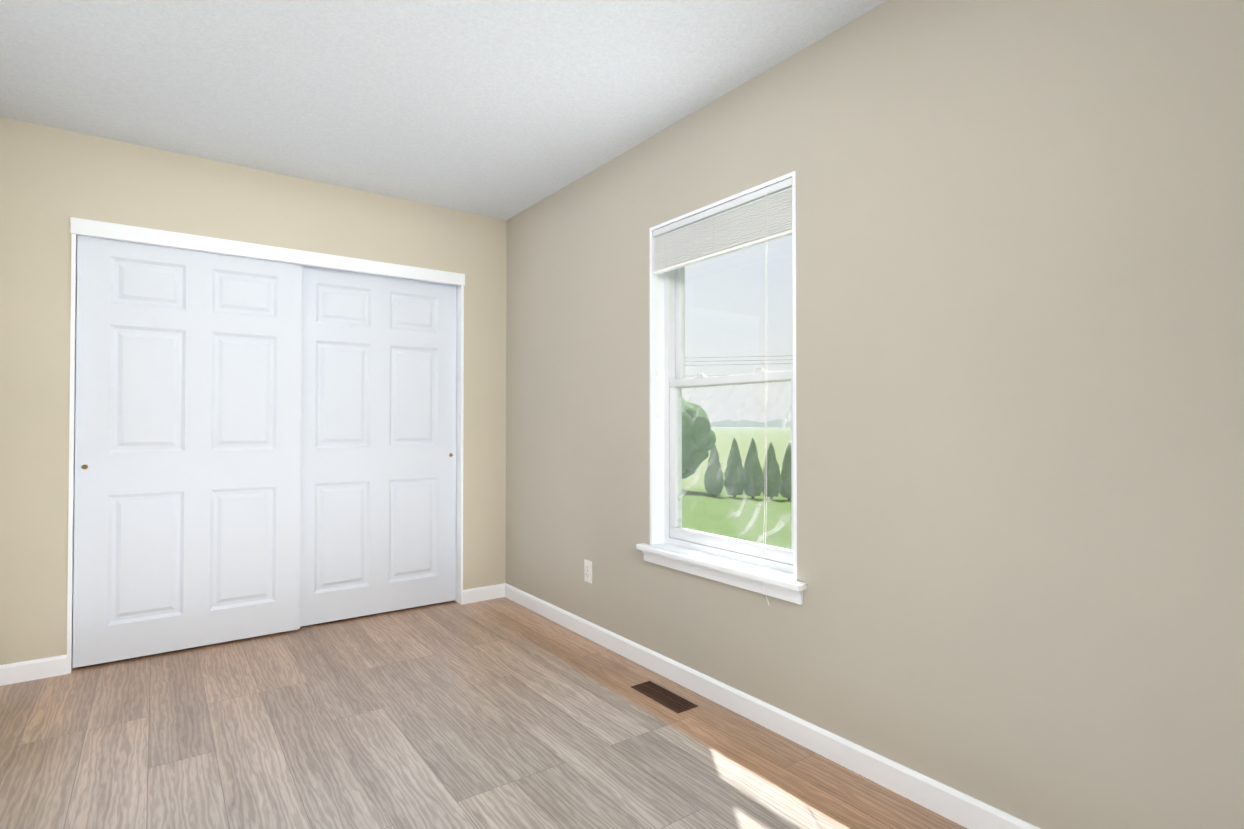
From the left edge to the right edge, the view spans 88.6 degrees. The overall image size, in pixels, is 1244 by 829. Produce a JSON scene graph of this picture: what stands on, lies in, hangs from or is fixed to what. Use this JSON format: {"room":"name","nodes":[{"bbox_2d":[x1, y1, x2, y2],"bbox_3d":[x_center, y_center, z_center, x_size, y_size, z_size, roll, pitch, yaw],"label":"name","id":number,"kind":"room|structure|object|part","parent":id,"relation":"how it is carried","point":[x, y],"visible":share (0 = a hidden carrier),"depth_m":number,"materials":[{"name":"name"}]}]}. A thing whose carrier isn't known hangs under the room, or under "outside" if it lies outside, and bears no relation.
{"room":"empty bedroom","nodes":[
{"label":"empty bedroom","id":0,"kind":"room"},
{"bbox_2d":[0,117,505,664],"bbox_3d":[-1.754,-0.053,3.470,2.400,2.440,0.110,1,-1,-36],"label":"wall","id":1,"kind":"structure","parent":0,"point":[52,179],"depth_m":2.97,"materials":[{"name":"paint"}]},
{"bbox_2d":[0,654,66,685],"bbox_3d":[-2.584,1.115,2.772,0.253,0.085,0.013,1,-1,-36],"label":"baseboard","id":2,"kind":"structure","parent":1,"relation":"attached to","point":[25,671],"depth_m":2.78,"materials":[{"name":"white wood"}]},
{"bbox_2d":[73,235,301,667],"bbox_3d":[-2.119,0.161,3.181,0.930,1.980,0.035,1,-1,-36],"label":"closet door","id":3,"kind":"structure","parent":1,"relation":"in","point":[187,515],"depth_m":3.14,"materials":[{"name":"white wood"}]},
{"bbox_2d":[67,233,463,673],"bbox_3d":[-1.767,0.147,3.453,1.855,2.040,0.118,1,-1,-36],"label":"trim","id":4,"kind":"structure","parent":1,"relation":"attached to","point":[459,439],"depth_m":2.91,"materials":[{"name":"white wood"}]},
{"bbox_2d":[70,217,464,285],"bbox_3d":[-1.738,-0.846,3.426,1.863,0.072,0.034,1,-1,-36],"label":"trim","id":5,"kind":"structure","parent":1,"relation":"attached to","point":[112,231],"depth_m":3.28,"materials":[{"name":"white wood"}]},
{"bbox_2d":[300,265,456,626],"bbox_3d":[-1.427,0.169,3.740,0.930,1.980,0.035,1,-1,-36],"label":"closet door","id":6,"kind":"structure","parent":1,"relation":"in","point":[378,447],"depth_m":3.71,"materials":[{"name":"white wood"}]},
{"bbox_2d":[463,583,504,603],"bbox_3d":[-0.867,1.132,4.028,0.292,0.085,0.013,1,-1,-36],"label":"baseboard","id":7,"kind":"structure","parent":1,"relation":"attached to","point":[473,595],"depth_m":4.01,"materials":[{"name":"white wood"}]},
{"bbox_2d":[0,0,886,219],"bbox_3d":[-0.607,-1.333,1.953,2.680,0.080,5.320,1,-1,-36],"label":"ceiling","id":8,"kind":"structure","parent":0,"point":[503,109],"depth_m":2.43,"materials":[{"name":"paint"}]},
{"bbox_2d":[0,597,966,828],"bbox_3d":[-0.607,1.177,1.920,2.680,0.060,5.320,1,-1,-36],"label":"floor","id":9,"kind":"structure","parent":0,"point":[502,713],"depth_m":2.22,"materials":[{"name":"laminate"}]},
{"bbox_2d":[630,681,697,712],"bbox_3d":[0.169,1.153,2.614,0.110,0.006,0.310,1,-1,-36],"label":"floor vent","id":10,"kind":"object","parent":9,"relation":"in","point":[674,702],"visible":1,"depth_m":2.60,"materials":[{"name":"brown metal"}]},
{"bbox_2d":[506,0,1243,828],"bbox_3d":[0.610,-0.067,2.406,0.160,2.440,4.640,1,-1,-36],"label":"wall","id":11,"kind":"structure","parent":0,"point":[1020,374],"depth_m":1.77,"materials":[{"name":"paint"}]},
{"bbox_2d":[584,559,591,583],"bbox_3d":[-0.178,0.820,3.330,0.008,0.115,0.070,1,-1,-36],"label":"electrical outlet","id":12,"kind":"object","parent":11,"relation":"attached to","point":[588,571],"visible":1,"depth_m":3.33,"materials":[{"name":"white plastic"}]},
{"bbox_2d":[636,543,806,591],"bbox_3d":[0.388,0.604,2.597,0.133,0.026,0.921,1,-1,-36],"label":"window sill","id":13,"kind":"structure","parent":11,"relation":"attached to","point":[777,578],"depth_m":2.50,"materials":[{"name":"white wood"}]},
{"bbox_2d":[643,178,802,605],"bbox_3d":[0.414,-0.079,2.624,0.210,1.541,0.887,1,-1,-36],"label":"window","id":14,"kind":"structure","parent":11,"relation":"in","point":[743,226],"depth_m":2.65,"materials":[{"name":"white plastic"}]},
{"bbox_2d":[695,373,707,377],"bbox_3d":[0.347,-0.170,2.790,0.026,0.020,0.060,1,-1,-36],"label":"sash lock","id":15,"kind":"object","parent":14,"relation":"attached to","point":[701,375],"depth_m":2.78,"materials":[{"name":"white"}]},
{"bbox_3d":[0.388,-0.834,2.615,0.030,0.028,0.795,1,-1,-36],"label":"window blind head rail","id":16,"kind":"part","parent":14,"relation":"part of","materials":[{"name":"white plastic"}]},
{"bbox_3d":[0.364,0.642,2.579,0.022,0.052,0.887,1,-1,-36],"label":"window apron","id":17,"kind":"part","parent":14,"relation":"part of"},
{"bbox_3d":[0.466,-0.129,2.663,0.080,1.441,0.803,1,-1,-36],"label":"frame","id":18,"kind":"part","parent":14,"relation":"part of","materials":[{"name":"white plastic"}]},
{"bbox_3d":[0.449,0.200,2.647,0.030,0.724,0.735,1,-1,-36],"label":"window sash","id":19,"kind":"part","parent":14,"relation":"part of","materials":[{"name":"white plastic"}]},
{"bbox_3d":[0.476,-0.471,2.675,0.030,0.691,0.735,1,-1,-36],"label":"window sash","id":20,"kind":"part","parent":14,"relation":"part of","materials":[{"name":"white plastic"}]},
{"bbox_2d":[754,368,768,372],"bbox_3d":[0.551,-0.174,2.513,0.026,0.020,0.060,1,-1,-36],"label":"sash lock","id":21,"kind":"object","parent":14,"relation":"attached to","point":[758,370],"depth_m":2.51,"materials":[{"name":"white"}]},
{"bbox_3d":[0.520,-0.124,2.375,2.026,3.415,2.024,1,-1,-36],"label":"blind lift cord","id":22,"kind":"part","parent":14,"relation":"part of","materials":[{"name":"white plastic"}]},
{"bbox_3d":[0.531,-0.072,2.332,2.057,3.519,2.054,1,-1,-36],"label":"blind lift cord","id":23,"kind":"part","parent":14,"relation":"part of","materials":[{"name":"white plastic"}]},
{"bbox_2d":[650,171,796,579],"bbox_3d":[0.403,-0.137,2.618,0.076,1.455,0.831,1,-1,-36],"label":"window frame","id":24,"kind":"structure","parent":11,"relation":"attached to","point":[656,407],"depth_m":2.92,"materials":[{"name":"white wood"}]},
{"bbox_2d":[505,583,1039,828],"bbox_3d":[0.540,1.110,2.339,0.013,0.085,4.400,1,-1,-36],"label":"baseboard","id":25,"kind":"structure","parent":11,"relation":"attached to","point":[955,806],"depth_m":2.20,"materials":[{"name":"white wood"}]},
{"label":"outside","id":26,"kind":"structure","parent":0,"visible":0},
{"bbox_2d":[682,427,791,548],"bbox_3d":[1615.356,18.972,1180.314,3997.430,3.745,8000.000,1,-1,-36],"label":"lawn","id":27,"kind":"structure","parent":26,"point":[722,501],"depth_m":25.35,"materials":[{"name":"green plant"}]},
{"bbox_2d":[682,398,715,478],"bbox_3d":[2.719,1.415,33.975,4.034,5.164,4.294,1,-1,-36],"label":"maple tree","id":28,"kind":"object","parent":27,"relation":"on","point":[686,442],"depth_m":32.65,"materials":[{"name":"green plant"}]},
{"bbox_2d":[704,442,723,495],"bbox_3d":[4.331,2.551,29.911,0.942,2.584,0.925,1,-1,-36],"label":"tree","id":29,"kind":"object","parent":27,"relation":"on","point":[709,484],"depth_m":29.66,"materials":[{"name":"green plant"}]},
{"bbox_2d":[724,437,745,497],"bbox_3d":[5.323,2.495,30.247,0.992,2.889,1.063,1,-1,-36],"label":"tree","id":30,"kind":"object","parent":27,"relation":"on","point":[737,475],"depth_m":29.96,"materials":[{"name":"green plant"}]},
{"bbox_2d":[710,419,790,427],"bbox_3d":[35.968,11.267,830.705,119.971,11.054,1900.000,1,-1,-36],"label":"tree","id":31,"kind":"object","parent":27,"relation":"on","point":[745,422],"depth_m":772.50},
{"bbox_2d":[743,437,763,498],"bbox_3d":[6.293,2.560,30.593,1.104,2.939,1.079,1,-1,-36],"label":"tree","id":32,"kind":"object","parent":27,"relation":"on","point":[752,473],"depth_m":30.27,"materials":[{"name":"green plant"}]},
{"bbox_2d":[762,442,782,498],"bbox_3d":[7.254,2.709,31.025,0.968,2.838,1.072,1,-1,-36],"label":"tree","id":33,"kind":"object","parent":27,"relation":"on","point":[778,485],"depth_m":30.70,"materials":[{"name":"green plant"}]},
{"bbox_2d":[779,442,791,499],"bbox_3d":[8.224,2.784,31.461,1.015,2.889,1.013,1,-1,-36],"label":"tree","id":34,"kind":"object","parent":27,"relation":"on","point":[782,492],"depth_m":31.16,"materials":[{"name":"green plant"}]},
{"bbox_3d":[-14.633,-0.727,51.255,1.613,9.200,1.639,1,-1,-36],"label":"pole","id":35,"kind":"object","parent":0,"visible":0},
{"bbox_2d":[685,363,792,365],"bbox_3d":[7.266,-3.699,49.000,88.001,0.540,0.025,0,-1,8],"label":"power line","id":36,"kind":"object","parent":35,"relation":"attached to","point":[746,364],"depth_m":48.70,"materials":[{"name":"grey metal"}]}
]}

